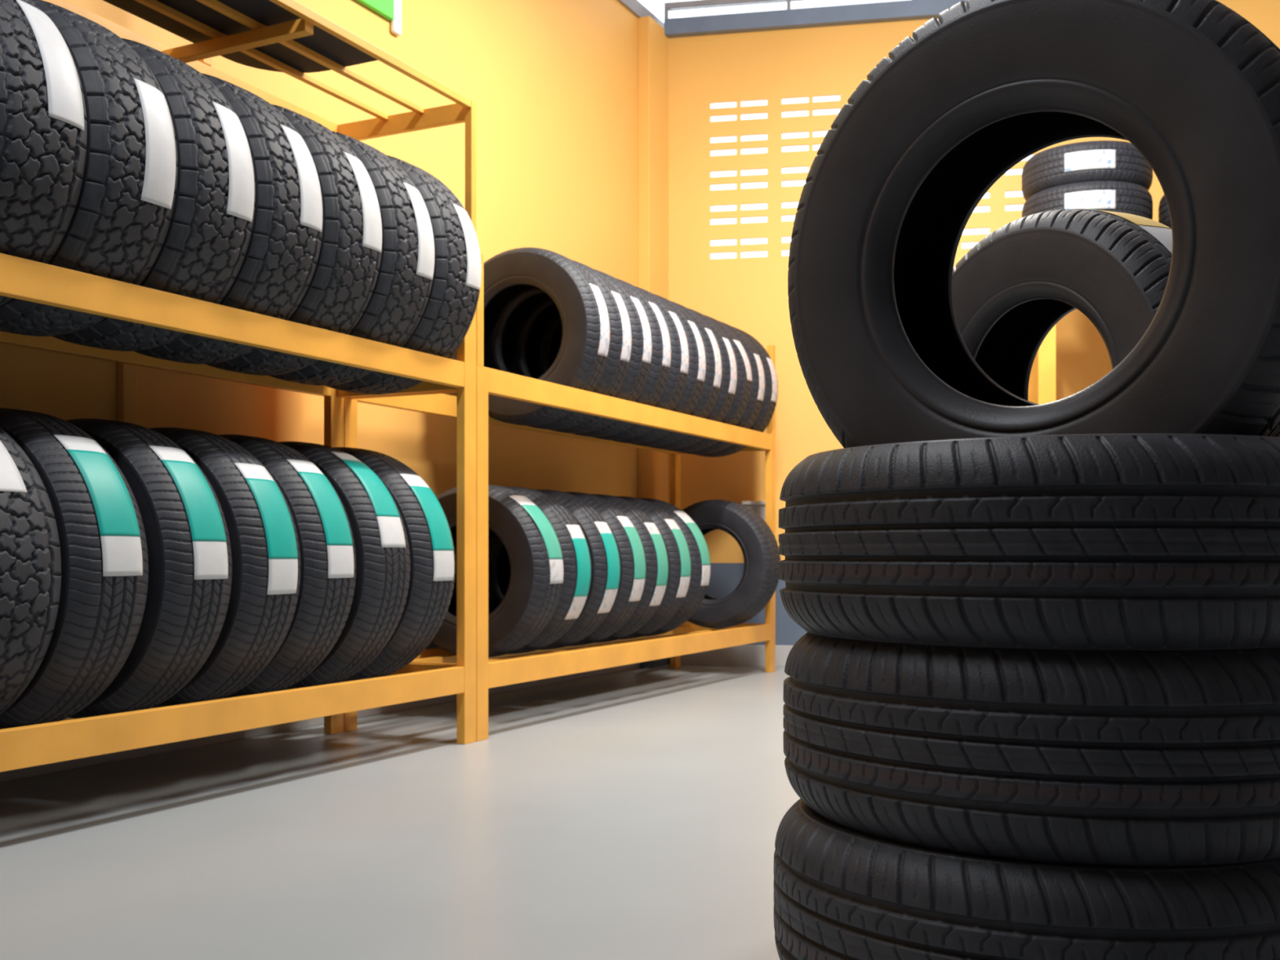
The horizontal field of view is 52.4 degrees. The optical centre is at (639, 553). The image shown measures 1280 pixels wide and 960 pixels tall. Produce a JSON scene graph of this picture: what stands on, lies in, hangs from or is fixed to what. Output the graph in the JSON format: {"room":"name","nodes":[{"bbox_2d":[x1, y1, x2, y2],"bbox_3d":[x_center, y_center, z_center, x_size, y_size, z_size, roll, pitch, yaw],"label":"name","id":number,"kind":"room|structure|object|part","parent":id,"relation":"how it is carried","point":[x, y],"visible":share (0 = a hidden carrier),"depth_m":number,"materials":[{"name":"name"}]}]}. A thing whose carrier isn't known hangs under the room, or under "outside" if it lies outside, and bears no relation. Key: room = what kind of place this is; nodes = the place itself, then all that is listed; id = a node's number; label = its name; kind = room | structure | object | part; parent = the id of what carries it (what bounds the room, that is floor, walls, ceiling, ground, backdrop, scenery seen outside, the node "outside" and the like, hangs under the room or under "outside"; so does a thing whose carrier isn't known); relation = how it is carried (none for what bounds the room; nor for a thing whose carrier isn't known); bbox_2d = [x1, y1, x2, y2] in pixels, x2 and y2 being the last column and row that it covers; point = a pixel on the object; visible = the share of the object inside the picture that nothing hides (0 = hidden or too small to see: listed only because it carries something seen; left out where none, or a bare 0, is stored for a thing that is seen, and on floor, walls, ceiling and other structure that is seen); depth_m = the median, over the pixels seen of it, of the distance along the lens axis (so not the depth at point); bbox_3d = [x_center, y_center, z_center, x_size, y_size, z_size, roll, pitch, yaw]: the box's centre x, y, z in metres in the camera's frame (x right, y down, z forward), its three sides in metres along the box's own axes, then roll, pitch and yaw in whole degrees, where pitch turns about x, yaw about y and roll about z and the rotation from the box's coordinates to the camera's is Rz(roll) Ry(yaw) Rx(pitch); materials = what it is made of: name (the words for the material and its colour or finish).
{"room":"tire shop","nodes":[
{"label":"tire shop","id":0,"kind":"room"},
{"bbox_2d":[0,0,637,648],"bbox_3d":[-2.778,-1.292,2.502,0.152,3.985,13.050,0,0,26],"label":"wall","id":1,"kind":"structure","parent":0,"point":[553,84],"depth_m":6.48,"materials":[{"name":"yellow paint"}]},
{"bbox_2d":[117,362,137,424],"bbox_3d":[-1.741,-0.165,4.416,0.028,1.470,0.060,0,0,26],"label":"trim","id":2,"kind":"structure","parent":1,"relation":"attached to","point":[126,373],"depth_m":4.40,"materials":[{"name":"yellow paint"}]},
{"bbox_2d":[0,662,639,782],"bbox_3d":[-2.768,0.635,2.331,0.028,0.130,12.553,0,0,26],"label":"baseboard","id":3,"kind":"structure","parent":1,"relation":"attached to","point":[26,772],"depth_m":4.89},
{"bbox_2d":[355,0,401,35],"bbox_3d":[-1.383,-2.635,5.148,0.027,0.670,1.430,0,0,26],"label":"wall sign","id":4,"kind":"object","parent":1,"relation":"attached to","point":[391,10],"visible":1,"depth_m":5.71,"materials":[{"name":"green plastic"}]},
{"bbox_3d":[-1.396,-2.660,5.121,0.027,0.620,1.370,0,0,26],"label":"sign panel","id":5,"kind":"part","parent":4,"relation":"part of","materials":[{"name":"green plastic"}]},
{"bbox_2d":[617,0,664,28],"bbox_3d":[-2.744,-3.330,2.513,0.144,0.090,13.100,0,0,26],"label":"trim","id":6,"kind":"structure","parent":1,"relation":"attached to","point":[636,7],"depth_m":7.94,"materials":[{"name":"grey metal"}]},
{"bbox_2d":[637,15,668,667],"bbox_3d":[0.097,-1.292,8.111,0.080,3.985,0.346,0,0,26],"label":"pillar","id":7,"kind":"structure","parent":1,"relation":"attached to","point":[652,42],"depth_m":7.98,"materials":[{"name":"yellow paint"}]},
{"bbox_2d":[0,664,799,959],"bbox_3d":[1.500,0.750,2.500,21.000,0.100,19.000,0,0,0],"label":"floor","id":8,"kind":"structure","parent":0,"point":[633,814],"depth_m":3.16,"materials":[{"name":"grey concrete"}]},
{"bbox_2d":[0,0,475,772],"bbox_3d":[-1.603,-0.850,3.534,0.652,3.100,3.198,0,0,26],"label":"rack","id":9,"kind":"object","parent":8,"relation":"on","point":[68,739],"visible":0.59,"depth_m":4.12,"materials":[{"name":"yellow metal"}]},
{"bbox_2d":[0,426,61,715],"bbox_3d":[-1.831,0.044,3.218,0.860,0.860,0.285,0,0,26],"label":"tire","id":10,"kind":"object","parent":9,"relation":"on","point":[30,559],"visible":1,"depth_m":3.08,"materials":[{"name":"rubber"}]},
{"bbox_2d":[0,0,87,306],"bbox_3d":[-1.763,-1.018,3.207,0.861,0.860,0.285,0,0,26],"label":"tire","id":11,"kind":"object","parent":9,"relation":"on","point":[43,124],"visible":0.95,"depth_m":3.04,"materials":[{"name":"rubber"}]},
{"bbox_2d":[0,408,148,728],"bbox_3d":[-1.702,0.044,3.480,0.861,0.860,0.253,0,0,26],"label":"tire","id":12,"kind":"object","parent":9,"relation":"on","point":[103,544],"visible":0.84,"depth_m":3.29,"materials":[{"name":"rubber"}]},
{"bbox_2d":[0,0,177,336],"bbox_3d":[-1.635,-1.018,3.467,0.861,0.860,0.285,0,0,26],"label":"tire","id":13,"kind":"object","parent":9,"relation":"on","point":[117,228],"visible":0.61,"depth_m":3.28,"materials":[{"name":"rubber"}]},
{"bbox_2d":[65,418,231,719],"bbox_3d":[-1.568,0.044,3.754,0.861,0.860,0.253,0,0,26],"label":"tire","id":14,"kind":"object","parent":9,"relation":"on","point":[189,555],"visible":0.53,"depth_m":3.55,"materials":[{"name":"rubber"}]},
{"bbox_2d":[53,37,255,351],"bbox_3d":[-1.508,-1.018,3.728,0.861,0.860,0.285,0,0,26],"label":"tire","id":15,"kind":"object","parent":9,"relation":"on","point":[202,252],"visible":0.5,"depth_m":3.54,"materials":[{"name":"rubber"}]},
{"bbox_3d":[-1.879,-0.654,3.669,0.035,0.092,3.042,0,0,26],"label":"rail","id":16,"kind":"part","parent":9,"relation":"part of","materials":[{"name":"orange metal"}]},
{"bbox_3d":[-1.882,-1.635,3.671,0.029,0.079,3.132,0,0,26],"label":"rail","id":17,"kind":"part","parent":9,"relation":"part of","materials":[{"name":"orange metal"}]},
{"bbox_2d":[150,426,300,707],"bbox_3d":[-1.441,0.044,4.014,0.861,0.860,0.253,0,0,26],"label":"tire","id":18,"kind":"object","parent":9,"relation":"on","point":[264,544],"visible":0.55,"depth_m":3.81,"materials":[{"name":"rubber"}]},
{"bbox_2d":[133,73,323,364],"bbox_3d":[-1.380,-1.018,3.988,0.861,0.860,0.285,0,0,26],"label":"tire","id":19,"kind":"object","parent":9,"relation":"on","point":[276,272],"visible":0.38,"depth_m":3.80,"materials":[{"name":"rubber"}]},
{"bbox_3d":[-1.327,-0.654,3.399,0.035,0.092,3.042,0,0,26],"label":"rail","id":20,"kind":"part","parent":9,"relation":"part of","materials":[{"name":"orange metal"}]},
{"bbox_3d":[-1.327,0.463,3.399,0.035,0.095,3.042,0,0,26],"label":"rail","id":21,"kind":"part","parent":9,"relation":"part of","materials":[{"name":"orange metal"}]},
{"bbox_2d":[102,0,377,72],"bbox_3d":[-1.630,-1.683,3.387,0.490,0.012,2.510,0,0,26],"label":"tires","id":22,"kind":"object","parent":9,"relation":"on","point":[266,12],"visible":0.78,"depth_m":4.17,"materials":[{"name":"black rubber"}]},
{"bbox_2d":[218,434,355,698],"bbox_3d":[-1.325,0.044,4.251,0.861,0.860,0.253,0,0,26],"label":"tire","id":23,"kind":"object","parent":9,"relation":"on","point":[321,519],"visible":0.41,"depth_m":4.05,"materials":[{"name":"rubber"}]},
{"bbox_2d":[205,103,382,375],"bbox_3d":[-1.252,-1.018,4.249,0.861,0.860,0.285,0,0,26],"label":"tire","id":24,"kind":"object","parent":9,"relation":"on","point":[340,288],"visible":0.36,"depth_m":4.06,"materials":[{"name":"rubber"}]},
{"bbox_3d":[-1.194,-0.225,5.071,0.036,1.850,0.078,0,0,26],"label":"post","id":25,"kind":"part","parent":9,"relation":"part of","materials":[{"name":"orange metal"}]},
{"bbox_2d":[277,441,410,690],"bbox_3d":[-1.198,0.044,4.513,0.860,0.860,0.253,0,0,26],"label":"tire","id":26,"kind":"object","parent":9,"relation":"on","point":[381,544],"visible":0.45,"depth_m":4.31,"materials":[{"name":"rubber"}]},
{"bbox_2d":[269,130,435,385],"bbox_3d":[-1.125,-1.018,4.509,0.861,0.860,0.285,0,0,26],"label":"tire","id":27,"kind":"object","parent":9,"relation":"on","point":[397,304],"visible":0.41,"depth_m":4.31,"materials":[{"name":"rubber"}]},
{"bbox_3d":[-1.322,-1.659,3.397,0.024,0.029,3.132,0,0,26],"label":"rail","id":28,"kind":"part","parent":9,"relation":"part of","materials":[{"name":"orange metal"}]},
{"bbox_2d":[333,447,455,682],"bbox_3d":[-1.078,0.044,4.755,0.861,0.860,0.253,0,0,26],"label":"tire","id":29,"kind":"object","parent":9,"relation":"on","point":[429,536],"visible":0.4,"depth_m":4.55,"materials":[{"name":"rubber"}]},
{"bbox_2d":[324,155,481,394],"bbox_3d":[-0.997,-1.018,4.770,0.861,0.860,0.285,0,0,26],"label":"tire","id":30,"kind":"object","parent":9,"relation":"on","point":[446,318],"visible":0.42,"depth_m":4.57,"materials":[{"name":"rubber"}]},
{"bbox_3d":[-0.640,-0.225,4.800,0.036,1.850,0.078,0,0,26],"label":"post","id":31,"kind":"part","parent":9,"relation":"part of","materials":[{"name":"orange metal"}]},
{"bbox_2d":[343,253,775,741],"bbox_3d":[-0.194,-0.265,6.412,0.652,1.930,3.203,0,0,26],"label":"rack","id":32,"kind":"object","parent":8,"relation":"on","point":[689,637],"visible":0.59,"depth_m":5.62,"materials":[{"name":"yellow metal"}]},
{"bbox_3d":[-1.157,0.000,5.144,0.036,1.400,0.078,0,0,26],"label":"post","id":33,"kind":"part","parent":32,"relation":"part of","materials":[{"name":"orange metal"}]},
{"bbox_3d":[-0.470,0.463,6.547,0.035,0.095,3.047,0,0,26],"label":"rail","id":34,"kind":"part","parent":32,"relation":"part of","materials":[{"name":"orange metal"}]},
{"bbox_3d":[-0.604,0.000,4.873,0.036,1.400,0.078,0,0,26],"label":"post","id":35,"kind":"part","parent":32,"relation":"part of","materials":[{"name":"orange metal"}]},
{"bbox_2d":[431,484,564,657],"bbox_3d":[-0.680,0.075,5.546,0.741,0.740,0.239,0,0,26],"label":"tire","id":36,"kind":"object","parent":32,"relation":"on","point":[531,544],"visible":0.58,"depth_m":5.37,"materials":[{"name":"rubber"}]},
{"bbox_3d":[-0.470,-0.654,6.547,0.035,0.092,3.047,0,0,26],"label":"rail","id":37,"kind":"part","parent":32,"relation":"part of","materials":[{"name":"orange metal"}]},
{"bbox_2d":[453,486,591,653],"bbox_3d":[-0.571,0.075,5.767,0.742,0.740,0.239,0,0,26],"label":"tire","id":38,"kind":"object","parent":32,"relation":"on","point":[575,553],"visible":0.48,"depth_m":5.60,"materials":[{"name":"rubber"}]},
{"bbox_2d":[449,247,611,426],"bbox_3d":[-0.500,-0.961,5.785,0.781,0.780,0.209,0,0,26],"label":"tire","id":39,"kind":"object","parent":32,"relation":"on","point":[581,359],"visible":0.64,"depth_m":5.64,"materials":[{"name":"rubber"}]},
{"bbox_2d":[488,488,620,649],"bbox_3d":[-0.448,0.075,6.019,0.742,0.740,0.239,0,0,26],"label":"tire","id":40,"kind":"object","parent":32,"relation":"on","point":[601,541],"visible":0.46,"depth_m":5.86,"materials":[{"name":"rubber"}]},
{"bbox_2d":[494,259,632,430],"bbox_3d":[-0.407,-0.961,5.975,0.781,0.780,0.209,0,0,26],"label":"tire","id":41,"kind":"object","parent":32,"relation":"on","point":[510,326],"visible":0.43,"depth_m":5.87,"materials":[{"name":"rubber"}]},
{"bbox_2d":[518,269,653,433],"bbox_3d":[-0.314,-0.961,6.165,0.781,0.780,0.209,0,0,26],"label":"tire","id":42,"kind":"object","parent":32,"relation":"on","point":[534,332],"visible":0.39,"depth_m":6.05,"materials":[{"name":"rubber"}]},
{"bbox_2d":[566,492,646,646],"bbox_3d":[-0.329,0.075,6.261,0.742,0.740,0.239,0,0,26],"label":"tire","id":43,"kind":"object","parent":32,"relation":"on","point":[628,542],"visible":0.41,"depth_m":6.08,"materials":[{"name":"rubber"}]},
{"bbox_2d":[541,277,671,437],"bbox_3d":[-0.221,-0.961,6.355,0.781,0.780,0.209,0,0,26],"label":"tire","id":44,"kind":"object","parent":32,"relation":"on","point":[655,384],"visible":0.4,"depth_m":6.20,"materials":[{"name":"rubber"}]},
{"bbox_3d":[0.083,-0.654,6.277,0.035,0.092,3.047,0,0,26],"label":"rail","id":45,"kind":"part","parent":32,"relation":"part of","materials":[{"name":"orange metal"}]},
{"bbox_3d":[0.083,0.463,6.277,0.035,0.095,3.047,0,0,26],"label":"rail","id":46,"kind":"part","parent":32,"relation":"part of","materials":[{"name":"orange metal"}]},
{"bbox_2d":[591,493,668,643],"bbox_3d":[-0.218,0.075,6.488,0.742,0.740,0.239,0,0,26],"label":"tire","id":47,"kind":"object","parent":32,"relation":"on","point":[654,546],"visible":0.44,"depth_m":6.31,"materials":[{"name":"rubber"}]},
{"bbox_2d":[592,285,689,440],"bbox_3d":[-0.128,-0.961,6.545,0.781,0.780,0.209,0,0,26],"label":"tire","id":48,"kind":"object","parent":32,"relation":"on","point":[675,386],"visible":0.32,"depth_m":6.37,"materials":[{"name":"rubber"}]},
{"bbox_2d":[616,496,691,639],"bbox_3d":[-0.097,0.075,6.735,0.742,0.740,0.239,0,0,26],"label":"tire","id":49,"kind":"object","parent":32,"relation":"on","point":[675,542],"visible":0.38,"depth_m":6.55,"materials":[{"name":"rubber"}]},
{"bbox_2d":[611,293,706,443],"bbox_3d":[-0.035,-0.961,6.736,0.781,0.780,0.209,0,0,26],"label":"tire","id":50,"kind":"object","parent":32,"relation":"on","point":[692,392],"visible":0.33,"depth_m":6.56,"materials":[{"name":"rubber"}]},
{"bbox_2d":[639,497,710,636],"bbox_3d":[0.014,0.075,6.962,0.742,0.740,0.239,0,0,26],"label":"tire","id":51,"kind":"object","parent":32,"relation":"on","point":[696,543],"visible":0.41,"depth_m":6.78,"materials":[{"name":"rubber"}]},
{"bbox_3d":[0.217,0.000,7.951,0.036,1.400,0.078,0,0,26],"label":"post","id":52,"kind":"part","parent":32,"relation":"part of","materials":[{"name":"orange metal"}]},
{"bbox_2d":[630,301,722,446],"bbox_3d":[0.059,-0.961,6.926,0.781,0.780,0.209,0,0,26],"label":"tire","id":53,"kind":"object","parent":32,"relation":"on","point":[711,389],"visible":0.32,"depth_m":6.75,"materials":[{"name":"rubber"}]},
{"bbox_2d":[648,307,737,449],"bbox_3d":[0.152,-0.961,7.116,0.781,0.780,0.209,0,0,26],"label":"tire","id":54,"kind":"object","parent":32,"relation":"on","point":[724,401],"visible":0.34,"depth_m":6.94,"materials":[{"name":"rubber"}]},
{"bbox_2d":[663,315,751,452],"bbox_3d":[0.245,-0.961,7.306,0.781,0.780,0.209,0,0,26],"label":"tire","id":55,"kind":"object","parent":32,"relation":"on","point":[743,391],"visible":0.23,"depth_m":7.13,"materials":[{"name":"rubber"}]},
{"bbox_2d":[682,320,764,454],"bbox_3d":[0.338,-0.961,7.497,0.781,0.780,0.209,0,0,26],"label":"tire","id":56,"kind":"object","parent":32,"relation":"on","point":[755,402],"visible":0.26,"depth_m":7.32,"materials":[{"name":"rubber"}]},
{"bbox_2d":[682,499,780,628],"bbox_3d":[0.443,0.061,7.499,0.740,0.740,0.239,0,0,26],"label":"tire","id":57,"kind":"object","parent":32,"relation":"on","point":[757,584],"visible":0.7,"depth_m":7.33,"materials":[{"name":"rubber"}]},
{"bbox_2d":[696,326,777,457],"bbox_3d":[0.431,-0.961,7.687,0.781,0.780,0.209,0,0,26],"label":"tire","id":58,"kind":"object","parent":32,"relation":"on","point":[770,400],"visible":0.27,"depth_m":7.50,"materials":[{"name":"rubber"}]},
{"bbox_3d":[0.770,0.000,7.680,0.036,1.400,0.078,0,0,26],"label":"post","id":59,"kind":"part","parent":32,"relation":"part of","materials":[{"name":"orange metal"}]},
{"bbox_2d":[1027,308,1076,404],"bbox_3d":[3.329,-0.395,6.810,2.485,2.190,0.850,0,0,11],"label":"storage rack","id":60,"kind":"object","parent":8,"relation":"on","point":[1042,379],"visible":0.02,"depth_m":6.61,"materials":[{"name":"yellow metal"}]},
{"bbox_3d":[2.223,-0.385,7.423,0.085,2.170,0.050,0,0,11],"label":"post","id":61,"kind":"part","parent":60,"relation":"part of","materials":[{"name":"orange metal"}]},
{"bbox_3d":[2.076,-0.385,6.637,0.085,2.170,0.050,0,0,11],"label":"post","id":62,"kind":"part","parent":60,"relation":"part of","materials":[{"name":"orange metal"}]},
{"bbox_3d":[2.376,-1.593,6.922,0.660,0.204,0.660,0,0,19],"label":"tire","id":63,"kind":"object","parent":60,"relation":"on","visible":0},
{"bbox_2d":[1022,180,1152,219],"bbox_3d":[2.376,-1.798,6.921,0.660,0.204,0.661,0,0,19],"label":"tire","id":64,"kind":"object","parent":63,"relation":"on","point":[1123,197],"visible":0.48,"depth_m":6.63,"materials":[{"name":"rubber"}]},
{"bbox_2d":[1022,140,1152,200],"bbox_3d":[2.376,-2.003,6.921,0.660,0.204,0.661,0,0,19],"label":"tire","id":65,"kind":"object","parent":64,"relation":"on","point":[1096,160],"visible":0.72,"depth_m":6.64,"materials":[{"name":"rubber"}]},
{"bbox_3d":[3.064,-1.593,6.794,0.660,0.204,0.660,0,0,-23],"label":"tire","id":66,"kind":"object","parent":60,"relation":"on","visible":0},
{"bbox_2d":[1158,195,1171,228],"bbox_3d":[3.064,-1.798,6.794,0.660,0.204,0.660,0,0,41],"label":"tire","id":67,"kind":"object","parent":66,"relation":"on","point":[1164,218],"visible":0.09,"depth_m":6.79,"materials":[{"name":"rubber"}]},
{"bbox_3d":[0.481,0.600,1.506,0.630,0.203,0.630,0,0,12],"label":"tire","id":68,"kind":"object","parent":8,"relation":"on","visible":0},
{"bbox_2d":[773,798,1279,959],"bbox_3d":[0.471,0.397,1.498,0.630,0.203,0.630,0,0,38],"label":"tire","id":69,"kind":"object","parent":68,"relation":"on","point":[841,892],"visible":0.58,"depth_m":1.23,"materials":[{"name":"rubber"}]},
{"bbox_2d":[782,631,1279,866],"bbox_3d":[0.483,0.193,1.504,0.630,0.203,0.630,0,0,-38],"label":"tire","id":70,"kind":"object","parent":69,"relation":"on","point":[1123,758],"visible":0.89,"depth_m":1.22,"materials":[{"name":"rubber"}]},
{"bbox_2d":[778,433,1279,650],"bbox_3d":[0.477,-0.011,1.500,0.630,0.203,0.630,0,0,38],"label":"tire","id":71,"kind":"object","parent":70,"relation":"on","point":[1108,541],"visible":1,"depth_m":1.21,"materials":[{"name":"rubber"}]},
{"bbox_2d":[787,0,1279,448],"bbox_3d":[0.473,-0.329,1.500,0.622,0.626,0.263,0,0,39],"label":"tire","id":72,"kind":"object","parent":71,"relation":"on","point":[891,192],"visible":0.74,"depth_m":1.40,"materials":[{"name":"rubber"}]},
{"bbox_2d":[668,0,1279,664],"bbox_3d":[4.583,-1.278,7.385,9.450,3.955,0.031,0,0,11],"label":"wall","id":73,"kind":"structure","parent":0,"point":[749,295],"depth_m":8.08,"materials":[{"name":"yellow paint"}]},
{"bbox_2d":[680,644,793,666],"bbox_3d":[4.662,0.635,7.346,9.080,0.130,0.020,0,0,11],"label":"baseboard","id":74,"kind":"structure","parent":73,"relation":"attached to","point":[742,655],"depth_m":8.09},
{"bbox_2d":[741,501,764,520],"bbox_3d":[0.717,-0.241,8.034,0.170,0.162,0.109,0,0,11],"label":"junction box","id":75,"kind":"object","parent":73,"relation":"attached to","point":[758,507],"visible":0.33,"depth_m":7.99,"materials":[{"name":"white"}]},
{"bbox_3d":[0.717,-0.311,8.034,0.170,0.022,0.109,0,0,11],"label":"lid","id":76,"kind":"part","parent":75,"relation":"part of","materials":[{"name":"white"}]},
{"bbox_2d":[664,0,906,18],"bbox_3d":[4.689,-3.398,7.325,9.220,0.104,0.055,0,0,11],"label":"window","id":77,"kind":"structure","parent":73,"relation":"in","point":[696,7],"depth_m":8.07,"materials":[{"name":"white glass"}]},
{"bbox_2d":[664,0,966,37],"bbox_3d":[4.688,-3.296,7.320,9.220,0.100,0.059,0,0,11],"label":"ceiling beam","id":78,"kind":"structure","parent":73,"relation":"attached to","point":[908,10],"depth_m":7.98,"materials":[{"name":"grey metal"}]},
{"bbox_3d":[0.755,0.066,2.297,0.860,0.253,0.860,0,0,-13],"label":"tire","id":79,"kind":"object","parent":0,"visible":0},
{"bbox_2d":[951,208,1172,400],"bbox_3d":[0.755,-0.285,2.297,0.261,0.627,0.622,0,0,-33],"label":"tire","id":80,"kind":"object","parent":79,"relation":"on","point":[1011,289],"visible":0.3,"depth_m":2.18,"materials":[{"name":"rubber"}]}
]}

